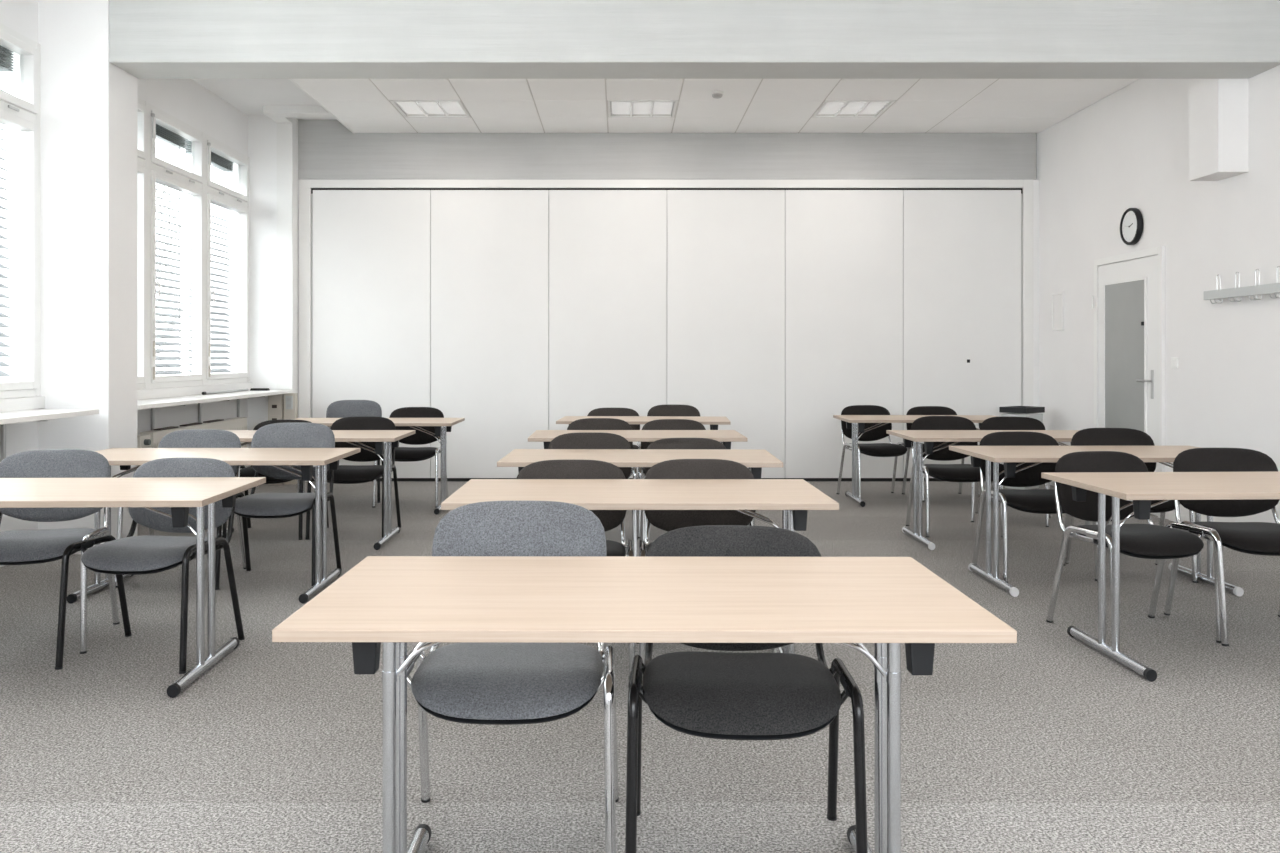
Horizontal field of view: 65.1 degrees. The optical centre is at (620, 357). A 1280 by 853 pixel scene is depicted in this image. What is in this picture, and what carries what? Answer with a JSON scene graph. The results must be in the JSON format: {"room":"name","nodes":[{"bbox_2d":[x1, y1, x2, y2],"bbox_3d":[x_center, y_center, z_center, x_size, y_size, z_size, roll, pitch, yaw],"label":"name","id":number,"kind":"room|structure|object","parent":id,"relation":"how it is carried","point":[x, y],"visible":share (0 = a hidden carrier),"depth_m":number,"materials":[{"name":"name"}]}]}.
{"room":"classroom","nodes":[
{"label":"classroom","id":0,"kind":"room"},
{"bbox_2d":[0,0,297,566],"bbox_3d":[-3.600,-0.615,4.088,0.800,3.695,11.775,0,0,0],"label":"wall","id":1,"kind":"structure","parent":0,"point":[89,103],"depth_m":6.27,"materials":[{"name":"white paint"}]},
{"bbox_2d":[0,23,40,398],"bbox_3d":[-3.643,-0.858,4.695,0.154,2.200,3.150,0,0,0],"label":"window","id":2,"kind":"structure","parent":1,"relation":"in","point":[23,113],"depth_m":6.17,"materials":[{"name":"white paint"}]},
{"bbox_2d":[0,45,13,381],"bbox_3d":[-3.795,-0.855,5.745,0.120,2.305,0.930,0,0,0],"label":"blind","id":3,"kind":"object","parent":2,"relation":"attached to","point":[6,59],"visible":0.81,"depth_m":6.16,"materials":[{"name":"grey"}]},
{"bbox_2d":[0,396,44,411],"bbox_3d":[-3.617,0.280,4.695,0.044,0.074,3.150,0,0,0],"label":"trim","id":4,"kind":"structure","parent":1,"relation":"attached to","point":[38,402],"depth_m":6.03,"materials":[{"name":"white paint"}]},
{"bbox_2d":[0,409,98,461],"bbox_3d":[-3.415,0.542,4.673,0.446,0.450,2.945,0,0,0],"label":"shelf","id":5,"kind":"object","parent":1,"relation":"attached to","point":[9,417],"visible":0.81,"depth_m":5.78,"materials":[{"name":"white laminate"}]},
{"bbox_2d":[137,97,248,389],"bbox_3d":[-3.643,-0.858,8.225,0.154,2.200,3.150,0,0,0],"label":"window","id":6,"kind":"structure","parent":1,"relation":"in","point":[197,183],"depth_m":8.62,"materials":[{"name":"white paint"}]},
{"bbox_2d":[156,124,186,374],"bbox_3d":[-3.795,-0.872,8.225,0.120,2.271,0.930,0,0,0],"label":"blind","id":7,"kind":"object","parent":6,"relation":"attached to","point":[163,135],"visible":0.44,"depth_m":8.43,"materials":[{"name":"grey plastic"}]},
{"bbox_2d":[184,140,233,372],"bbox_3d":[-3.795,-0.872,9.275,0.120,2.271,0.930,0,0,0],"label":"blind","id":8,"kind":"object","parent":6,"relation":"attached to","point":[217,161],"visible":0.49,"depth_m":9.45,"materials":[{"name":"grey"}]},
{"bbox_2d":[137,382,251,399],"bbox_3d":[-3.617,0.280,8.225,0.044,0.074,3.150,0,0,0],"label":"trim","id":9,"kind":"structure","parent":1,"relation":"attached to","point":[142,394],"depth_m":8.31,"materials":[{"name":"white paint"}]},
{"bbox_2d":[137,390,292,429],"bbox_3d":[-3.415,0.542,8.213,0.446,0.450,3.115,0,0,0],"label":"shelf","id":10,"kind":"object","parent":1,"relation":"attached to","point":[190,399],"visible":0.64,"depth_m":7.94,"materials":[{"name":"white laminate"}]},
{"bbox_2d":[202,389,248,394],"bbox_3d":[-3.523,0.303,8.980,0.027,0.026,1.040,0,0,0],"label":"rod","id":11,"kind":"object","parent":10,"relation":"on","point":[236,390],"visible":1,"depth_m":8.91,"materials":[{"name":"silver metal"}]},
{"bbox_2d":[250,388,269,390],"bbox_3d":[-3.450,0.306,9.600,0.170,0.021,0.060,0,0,0],"label":"eraser","id":12,"kind":"object","parent":10,"relation":"on","point":[251,389],"visible":1,"depth_m":9.57,"materials":[{"name":"black plastic"}]},
{"bbox_2d":[268,394,283,484],"bbox_3d":[-3.342,0.790,9.743,0.135,0.884,0.108,0,0,0],"label":"duct","id":13,"kind":"object","parent":1,"relation":"attached to","point":[275,402],"visible":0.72,"depth_m":9.70,"materials":[{"name":"beige plastic"}]},
{"bbox_2d":[270,416,278,419],"bbox_3d":[-3.342,0.603,9.696,0.090,0.080,0.008,0,0,0],"label":"socket","id":14,"kind":"object","parent":13,"relation":"attached to","point":[271,417],"depth_m":9.69,"materials":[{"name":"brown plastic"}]},
{"bbox_2d":[270,402,278,409],"bbox_3d":[-3.342,0.472,9.696,0.090,0.080,0.008,0,0,0],"label":"socket","id":15,"kind":"object","parent":13,"relation":"attached to","point":[273,405],"depth_m":9.69,"materials":[{"name":"brown plastic"}]},
{"bbox_2d":[284,393,297,484],"bbox_3d":[-3.206,0.791,9.751,0.112,0.883,0.093,0,0,0],"label":"duct","id":16,"kind":"object","parent":1,"relation":"attached to","point":[290,399],"visible":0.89,"depth_m":9.71,"materials":[{"name":"beige plastic"}]},
{"bbox_2d":[286,396,292,408],"bbox_3d":[-3.206,0.438,9.711,0.070,0.130,0.008,0,0,0],"label":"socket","id":17,"kind":"object","parent":16,"relation":"attached to","point":[289,399],"depth_m":9.71,"materials":[{"name":"plastic"}]},
{"bbox_2d":[263,105,333,388],"bbox_3d":[-2.875,-1.025,9.600,0.950,2.675,0.400,0,0,0],"label":"trim","id":18,"kind":"structure","parent":1,"relation":"attached to","point":[283,115],"depth_m":9.77,"materials":[{"name":"white paint"}]},
{"bbox_2d":[109,0,1279,78],"bbox_3d":[0.485,-2.129,6.460,7.370,0.567,0.380,0,0,0],"label":"beam","id":19,"kind":"structure","parent":1,"relation":"attached to","point":[149,39],"depth_m":6.27,"materials":[{"name":"paint"}]},
{"bbox_2d":[192,79,889,119],"bbox_3d":[0.085,-2.413,4.088,8.170,0.100,11.775,0,0,0],"label":"ceiling","id":20,"kind":"structure","parent":0,"point":[249,96],"depth_m":9.01,"materials":[{"name":"white paint"}]},
{"bbox_2d":[0,481,1279,852],"bbox_3d":[0.100,1.282,4.138,8.400,0.100,12.075,0,0,0],"label":"floor","id":21,"kind":"structure","parent":0,"point":[1042,742],"depth_m":3.29,"materials":[{"name":"grey carpet"}]},
{"bbox_2d":[0,449,119,653],"bbox_3d":[-2.543,0.830,4.376,0.551,0.811,0.544,0,0,-12],"label":"chair","id":22,"kind":"object","parent":21,"relation":"on","point":[17,547],"visible":0.67,"depth_m":4.53,"materials":[{"name":"grey fabric"}]},
{"bbox_2d":[0,477,265,697],"bbox_3d":[-2.207,0.872,3.925,1.400,0.720,0.700,0,0,-1],"label":"folding table","id":23,"kind":"object","parent":21,"relation":"on","point":[179,494],"visible":1,"depth_m":3.88,"materials":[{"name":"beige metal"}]},
{"bbox_2d":[55,457,244,673],"bbox_3d":[-1.938,0.840,4.196,0.551,0.791,0.544,0,0,6],"label":"chair","id":24,"kind":"object","parent":21,"relation":"on","point":[146,554],"visible":0.71,"depth_m":4.19,"materials":[{"name":"grey fabric"}]},
{"bbox_2d":[115,429,245,587],"bbox_3d":[-2.445,0.829,5.636,0.551,0.813,0.544,0,0,-1],"label":"chair","id":25,"kind":"object","parent":21,"relation":"on","point":[191,438],"visible":0.2,"depth_m":5.84,"materials":[{"name":"grey fabric"}]},
{"bbox_2d":[137,417,246,466],"bbox_3d":[-3.487,0.887,8.245,0.125,0.690,2.030,0,0,0],"label":"radiator","id":26,"kind":"object","parent":21,"relation":"on","point":[147,439],"visible":0.23,"depth_m":8.07,"materials":[{"name":"white metal"}]},
{"bbox_2d":[153,419,223,429],"bbox_3d":[-3.500,0.547,8.180,0.060,0.010,1.200,0,0,0],"label":"grille","id":27,"kind":"object","parent":26,"relation":"attached to","point":[218,422],"depth_m":8.21,"materials":[{"name":"metal"}]},
{"bbox_2d":[67,448,360,603],"bbox_3d":[-2.170,0.872,5.330,1.400,0.720,0.700,0,0,0],"label":"folding table","id":28,"kind":"object","parent":21,"relation":"on","point":[308,458],"visible":0.68,"depth_m":5.27,"materials":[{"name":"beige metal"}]},
{"bbox_2d":[222,420,311,539],"bbox_3d":[-2.420,0.844,7.036,0.551,0.783,0.544,0,0,0],"label":"chair","id":29,"kind":"object","parent":21,"relation":"on","point":[244,471],"visible":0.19,"depth_m":6.83,"materials":[{"name":"black fabric"}]},
{"bbox_2d":[215,423,341,589],"bbox_3d":[-1.885,0.808,5.581,0.551,0.856,0.544,0,0,0],"label":"chair","id":30,"kind":"object","parent":21,"relation":"on","point":[276,435],"visible":0.7,"depth_m":5.75,"materials":[{"name":"grey fabric"}]},
{"bbox_2d":[221,430,414,549],"bbox_3d":[-2.139,0.872,6.713,1.400,0.720,0.700,0,0,-1],"label":"folding table","id":31,"kind":"object","parent":21,"relation":"on","point":[388,439],"visible":0.5,"depth_m":6.66,"materials":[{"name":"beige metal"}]},
{"bbox_2d":[305,416,400,539],"bbox_3d":[-1.860,0.833,7.046,0.551,0.806,0.544,0,0,0],"label":"chair","id":32,"kind":"object","parent":21,"relation":"on","point":[346,474],"visible":0.56,"depth_m":7.22,"materials":[{"name":"black fabric"}]},
{"bbox_2d":[326,400,383,502],"bbox_3d":[-2.337,0.808,8.716,0.551,0.856,0.544,0,0,-8],"label":"chair","id":33,"kind":"object","parent":21,"relation":"on","point":[342,408],"visible":0.18,"depth_m":8.92,"materials":[{"name":"grey fabric"}]},
{"bbox_2d":[291,418,464,514],"bbox_3d":[-2.019,0.872,8.163,1.400,0.720,0.700,0,0,0],"label":"folding table","id":34,"kind":"object","parent":21,"relation":"on","point":[442,425],"visible":0.44,"depth_m":8.10,"materials":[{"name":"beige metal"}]},
{"bbox_2d":[372,407,447,507],"bbox_3d":[-1.765,0.834,8.491,0.551,0.803,0.544,0,0,0],"label":"chair","id":35,"kind":"object","parent":21,"relation":"on","point":[402,454],"visible":0.62,"depth_m":8.66,"materials":[{"name":"black fabric"}]},
{"bbox_2d":[407,501,618,852],"bbox_3d":[-0.279,0.820,2.576,0.551,0.831,0.544,0,0,0],"label":"chair","id":36,"kind":"object","parent":21,"relation":"on","point":[485,683],"visible":0.69,"depth_m":2.55,"materials":[{"name":"grey fabric"}]},
{"bbox_2d":[516,460,634,675],"bbox_3d":[-0.212,0.840,4.106,0.551,0.791,0.544,0,0,0],"label":"chair","id":37,"kind":"object","parent":21,"relation":"on","point":[546,469],"visible":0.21,"depth_m":4.32,"materials":[{"name":"grey fabric"}]},
{"bbox_2d":[548,432,637,556],"bbox_3d":[-0.176,0.835,5.546,0.551,0.801,0.544,0,0,0],"label":"chair","id":38,"kind":"object","parent":21,"relation":"on","point":[584,440],"visible":0.16,"depth_m":5.76,"materials":[{"name":"black fabric"}]},
{"bbox_2d":[567,418,637,539],"bbox_3d":[-0.150,0.839,7.046,0.551,0.793,0.544,0,0,0],"label":"chair","id":39,"kind":"object","parent":21,"relation":"on","point":[587,423],"visible":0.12,"depth_m":7.26,"materials":[{"name":"black fabric"}]},
{"bbox_2d":[587,408,642,478],"bbox_3d":[-0.069,0.844,8.776,0.551,0.783,0.544,0,0,2],"label":"chair","id":40,"kind":"object","parent":21,"relation":"on","point":[599,411],"visible":0.12,"depth_m":8.99,"materials":[{"name":"black fabric"}]},
{"bbox_2d":[528,430,747,448],"bbox_3d":[0.110,0.872,6.730,1.400,0.720,0.700,0,0,0],"label":"folding table","id":41,"kind":"object","parent":21,"relation":"on","point":[725,437],"visible":0.32,"depth_m":6.66,"materials":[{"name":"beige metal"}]},
{"bbox_2d":[441,479,838,653],"bbox_3d":[0.070,0.872,3.873,1.400,0.720,0.700,0,0,0],"label":"folding table","id":42,"kind":"object","parent":21,"relation":"on","point":[794,497],"visible":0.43,"depth_m":3.78,"materials":[{"name":"brown wood"}]},
{"bbox_2d":[497,449,782,525],"bbox_3d":[0.102,0.872,5.247,1.400,0.720,0.700,0,0,1],"label":"folding table","id":43,"kind":"object","parent":21,"relation":"on","point":[754,460],"visible":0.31,"depth_m":5.18,"materials":[{"name":"beige wood"}]},
{"bbox_2d":[556,416,730,429],"bbox_3d":[0.200,0.872,8.376,1.400,0.720,0.700,0,0,3],"label":"folding table","id":44,"kind":"object","parent":21,"relation":"on","point":[713,422],"visible":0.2,"depth_m":8.41,"materials":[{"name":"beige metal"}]},
{"bbox_2d":[272,556,1016,852],"bbox_3d":[0.046,0.872,2.233,1.400,0.720,0.700,0,0,0],"label":"folding table","id":45,"kind":"object","parent":21,"relation":"on","point":[887,603],"visible":1,"depth_m":2.15,"materials":[{"name":"brown wood"}]},
{"bbox_2d":[298,180,1038,480],"bbox_3d":[0.085,-0.268,10.059,8.170,3.000,0.231,0,0,0],"label":"wall","id":46,"kind":"structure","parent":21,"relation":"on","point":[512,313],"depth_m":9.95,"materials":[{"name":"white paint"}]},
{"bbox_2d":[299,180,1032,481],"bbox_3d":[0.456,-0.266,9.960,7.288,2.997,0.030,0,0,0],"label":"trim","id":47,"kind":"structure","parent":46,"relation":"attached to","point":[305,186],"depth_m":9.95,"materials":[{"name":"white"}]},
{"bbox_2d":[298,120,1036,179],"bbox_3d":[0.463,-2.088,10.066,7.365,0.648,0.218,0,0,0],"label":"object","id":48,"kind":"structure","parent":46,"relation":"attached to","point":[327,150],"depth_m":9.96,"materials":[{"name":"white paint"}]},
{"bbox_2d":[637,419,705,537],"bbox_3d":[0.390,0.844,7.091,0.551,0.783,0.544,0,0,0],"label":"chair","id":49,"kind":"object","parent":21,"relation":"on","point":[661,424],"visible":0.23,"depth_m":7.30,"materials":[{"name":"black fabric"}]},
{"bbox_2d":[643,405,699,478],"bbox_3d":[0.475,0.831,8.816,0.551,0.809,0.544,0,0,2],"label":"chair","id":50,"kind":"object","parent":21,"relation":"on","point":[659,410],"visible":0.14,"depth_m":9.03,"materials":[{"name":"black fabric"}]},
{"bbox_2d":[640,438,725,540],"bbox_3d":[0.382,0.850,5.546,0.551,0.771,0.544,0,0,0],"label":"chair","id":51,"kind":"object","parent":21,"relation":"on","point":[667,443],"visible":0.1,"depth_m":5.76,"materials":[{"name":"black fabric"}]},
{"bbox_2d":[637,459,778,662],"bbox_3d":[0.342,0.839,4.116,0.551,0.793,0.544,0,0,0],"label":"chair","id":52,"kind":"object","parent":21,"relation":"on","point":[667,520],"visible":0.23,"depth_m":4.30,"materials":[{"name":"black fabric"}]},
{"bbox_2d":[625,525,867,852],"bbox_3d":[0.293,0.847,2.481,0.551,0.777,0.544,0,0,3],"label":"chair","id":53,"kind":"object","parent":21,"relation":"on","point":[714,695],"visible":0.68,"depth_m":2.36,"materials":[{"name":"black fabric"}]},
{"bbox_2d":[836,405,911,498],"bbox_3d":[2.259,0.835,8.876,0.551,0.801,0.544,0,0,-10],"label":"chair","id":54,"kind":"object","parent":21,"relation":"on","point":[889,449],"visible":0.77,"depth_m":9.02,"materials":[{"name":"black fabric"}]},
{"bbox_2d":[833,415,999,506],"bbox_3d":[2.586,0.872,8.556,1.400,0.720,0.700,0,0,1],"label":"folding table","id":55,"kind":"object","parent":21,"relation":"on","point":[856,423],"visible":0.55,"depth_m":8.50,"materials":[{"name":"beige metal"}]},
{"bbox_2d":[902,406,980,501],"bbox_3d":[2.829,0.839,8.846,0.551,0.793,0.544,0,0,-4],"label":"chair","id":56,"kind":"object","parent":21,"relation":"on","point":[920,410],"visible":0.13,"depth_m":9.05,"materials":[{"name":"black fabric"}]},
{"bbox_2d":[906,416,1002,537],"bbox_3d":[2.365,0.833,7.126,0.551,0.805,0.544,0,0,0],"label":"chair","id":57,"kind":"object","parent":21,"relation":"on","point":[944,472],"visible":0.71,"depth_m":7.30,"materials":[{"name":"black fabric"}]},
{"bbox_2d":[886,430,1093,549],"bbox_3d":[2.575,0.872,6.718,1.400,0.720,0.700,0,0,0],"label":"folding table","id":58,"kind":"object","parent":21,"relation":"on","point":[927,437],"visible":0.49,"depth_m":6.66,"materials":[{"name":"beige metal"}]},
{"bbox_2d":[971,416,1050,526],"bbox_3d":[2.977,0.850,7.635,0.551,0.771,0.544,0,0,24],"label":"chair","id":59,"kind":"object","parent":21,"relation":"on","point":[1003,422],"visible":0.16,"depth_m":7.83,"materials":[{"name":"black fabric"}]},
{"bbox_2d":[999,406,1044,489],"bbox_3d":[3.800,0.850,9.480,0.324,0.765,0.274,0,0,-38],"label":"waste bin","id":60,"kind":"object","parent":21,"relation":"on","point":[1011,411],"visible":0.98,"depth_m":9.40,"materials":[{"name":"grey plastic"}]},
{"bbox_2d":[972,431,1097,582],"bbox_3d":[2.365,0.839,5.736,0.551,0.793,0.544,0,0,0],"label":"chair","id":61,"kind":"object","parent":21,"relation":"on","point":[1040,501],"visible":0.58,"depth_m":5.91,"materials":[{"name":"black fabric"}]},
{"bbox_2d":[949,446,1243,596],"bbox_3d":[2.609,0.872,5.473,1.400,0.720,0.700,0,0,0],"label":"folding table","id":62,"kind":"object","parent":21,"relation":"on","point":[1008,456],"visible":0.61,"depth_m":5.41,"materials":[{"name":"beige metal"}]},
{"bbox_2d":[1065,428,1197,582],"bbox_3d":[2.913,0.829,5.766,0.551,0.813,0.544,0,0,5],"label":"chair","id":63,"kind":"object","parent":21,"relation":"on","point":[1090,436],"visible":0.2,"depth_m":5.97,"materials":[{"name":"black fabric"}]},
{"bbox_2d":[1046,451,1228,645],"bbox_3d":[2.292,0.840,4.501,0.551,0.791,0.544,0,0,-9],"label":"chair","id":64,"kind":"object","parent":21,"relation":"on","point":[1149,540],"visible":0.73,"depth_m":4.58,"materials":[{"name":"black fabric"}]},
{"bbox_2d":[1041,472,1279,681],"bbox_3d":[2.587,0.872,4.141,1.400,0.720,0.700,0,0,-2],"label":"folding table","id":65,"kind":"object","parent":21,"relation":"on","point":[1140,488],"visible":1,"depth_m":4.06,"materials":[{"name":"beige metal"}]},
{"bbox_2d":[1164,448,1279,642],"bbox_3d":[2.866,0.835,4.571,0.551,0.801,0.544,0,0,4],"label":"chair","id":66,"kind":"object","parent":21,"relation":"on","point":[1256,538],"visible":0.64,"depth_m":4.75,"materials":[{"name":"black fabric"}]},
{"bbox_2d":[292,79,1137,132],"bbox_3d":[0.761,-2.240,8.308,6.798,0.020,3.314,0,0,0],"label":"ceiling","id":67,"kind":"structure","parent":0,"point":[495,105],"depth_m":8.81,"materials":[{"name":"tile"}]},
{"bbox_2d":[289,79,353,132],"bbox_3d":[-2.647,-2.259,8.306,0.018,0.064,3.313,0,0,0],"label":"trim","id":68,"kind":"structure","parent":67,"relation":"attached to","point":[291,80],"depth_m":8.83,"materials":[{"name":"white paint"}]},
{"bbox_2d":[371,79,446,79],"bbox_3d":[-1.698,-2.263,7.758,0.607,0.069,0.607,0,0,0],"label":"ceiling light","id":69,"kind":"object","parent":67,"relation":"attached to","point":[371,79],"visible":0.04,"depth_m":8.04,"materials":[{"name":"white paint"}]},
{"bbox_2d":[390,100,469,117],"bbox_3d":[-1.698,-2.263,9.020,0.607,0.069,0.607,0,0,0],"label":"ceiling light","id":70,"kind":"object","parent":67,"relation":"attached to","point":[426,107],"visible":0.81,"depth_m":8.98,"materials":[{"name":"white paint"}]},
{"bbox_2d":[608,100,677,117],"bbox_3d":[0.196,-2.263,9.020,0.607,0.069,0.607,0,0,0],"label":"ceiling light","id":71,"kind":"object","parent":67,"relation":"attached to","point":[631,107],"visible":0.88,"depth_m":8.98,"materials":[{"name":"white paint"}]},
{"bbox_2d":[607,79,681,79],"bbox_3d":[0.196,-2.263,7.758,0.607,0.069,0.607,0,0,0],"label":"ceiling light","id":72,"kind":"object","parent":67,"relation":"attached to","point":[607,79],"visible":0.02,"depth_m":8.04,"materials":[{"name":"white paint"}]},
{"bbox_2d":[369,79,998,132],"bbox_3d":[0.761,-2.247,8.306,6.790,0.027,3.313,0,0,0],"label":"trim","id":73,"kind":"structure","parent":67,"relation":"attached to","point":[369,79],"depth_m":9.11,"materials":[{"name":"white metal"}]},
{"bbox_2d":[711,91,722,98],"bbox_3d":[0.816,-2.204,8.430,0.104,0.052,0.104,0,0,0],"label":"smoke detector","id":74,"kind":"object","parent":67,"relation":"attached to","point":[715,94],"visible":1,"depth_m":8.40,"materials":[{"name":"white paint"}]},
{"bbox_2d":[812,100,894,117],"bbox_3d":[2.088,-2.263,9.020,0.607,0.069,0.607,0,0,0],"label":"ceiling light","id":75,"kind":"object","parent":67,"relation":"attached to","point":[856,107],"visible":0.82,"depth_m":8.98,"materials":[{"name":"white paint"}]},
{"bbox_2d":[842,79,917,79],"bbox_3d":[2.088,-2.263,7.758,0.607,0.069,0.607,0,0,0],"label":"ceiling light","id":76,"kind":"object","parent":67,"relation":"attached to","point":[842,79],"visible":0.04,"depth_m":8.04,"materials":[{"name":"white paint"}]},
{"bbox_2d":[1036,65,1279,522],"bbox_3d":[4.245,-0.615,4.138,0.150,3.695,12.075,0,0,0],"label":"wall","id":77,"kind":"structure","parent":0,"point":[1129,148],"depth_m":7.52,"materials":[{"name":"paint"}]},
{"bbox_2d":[1052,292,1063,330],"bbox_3d":[4.161,-0.438,9.530,0.018,0.360,0.240,0,0,0],"label":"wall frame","id":78,"kind":"object","parent":77,"relation":"attached to","point":[1057,298],"visible":1,"depth_m":9.52,"materials":[{"name":"white paint"}]},
{"bbox_2d":[1050,481,1189,521],"bbox_3d":[4.164,1.202,4.067,0.012,0.060,11.735,0,0,0],"label":"baseboard","id":79,"kind":"structure","parent":77,"relation":"attached to","point":[1172,517],"depth_m":7.53,"materials":[{"name":"white paint"}]},
{"bbox_2d":[1091,246,1164,517],"bbox_3d":[4.129,0.190,8.225,0.080,2.085,1.119,0,0,0],"label":"door","id":80,"kind":"structure","parent":77,"relation":"in","point":[1128,300],"depth_m":8.12,"materials":[{"name":"white paint"}]},
{"bbox_2d":[1120,208,1142,244],"bbox_3d":[4.146,-1.062,8.130,0.048,0.300,0.300,0,0,0],"label":"wall clock","id":81,"kind":"object","parent":77,"relation":"attached to","point":[1131,224],"visible":1,"depth_m":8.10,"materials":[{"name":"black plastic"}]},
{"bbox_2d":[1189,79,1247,180],"bbox_3d":[4.070,-1.729,6.827,0.200,0.995,0.345,0,0,0],"label":"trim","id":82,"kind":"structure","parent":77,"relation":"attached to","point":[1218,108],"depth_m":6.66,"materials":[{"name":"paint"}]},
{"bbox_2d":[1204,266,1279,303],"bbox_3d":[4.116,-0.470,6.045,0.108,0.201,1.990,0,0,0],"label":"coat rack","id":83,"kind":"object","parent":77,"relation":"attached to","point":[1273,288],"visible":1,"depth_m":6.59,"materials":[{"name":"grey plastic"}]},
{"label":"outside","id":84,"kind":"structure","parent":0,"visible":0},
{"bbox_3d":[-32.150,5.332,20.000,55.700,0.200,120.000,0,0,0],"label":"ground","id":85,"kind":"structure","parent":84,"visible":0},
{"bbox_2d":[156,250,175,261],"bbox_3d":[-13.373,0.076,22.398,5.509,10.332,5.646,0,0,5],"label":"bare tree","id":86,"kind":"object","parent":85,"relation":"on","point":[159,250],"visible":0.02,"depth_m":24.32,"materials":[{"name":"grey plant"}]},
{"bbox_2d":[156,156,191,355],"bbox_3d":[-15.604,-1.110,35.948,8.379,12.726,7.840,0,0,-29],"label":"bare tree","id":87,"kind":"object","parent":85,"relation":"on","point":[187,299],"visible":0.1,"depth_m":34.62,"materials":[{"name":"grey plant"}]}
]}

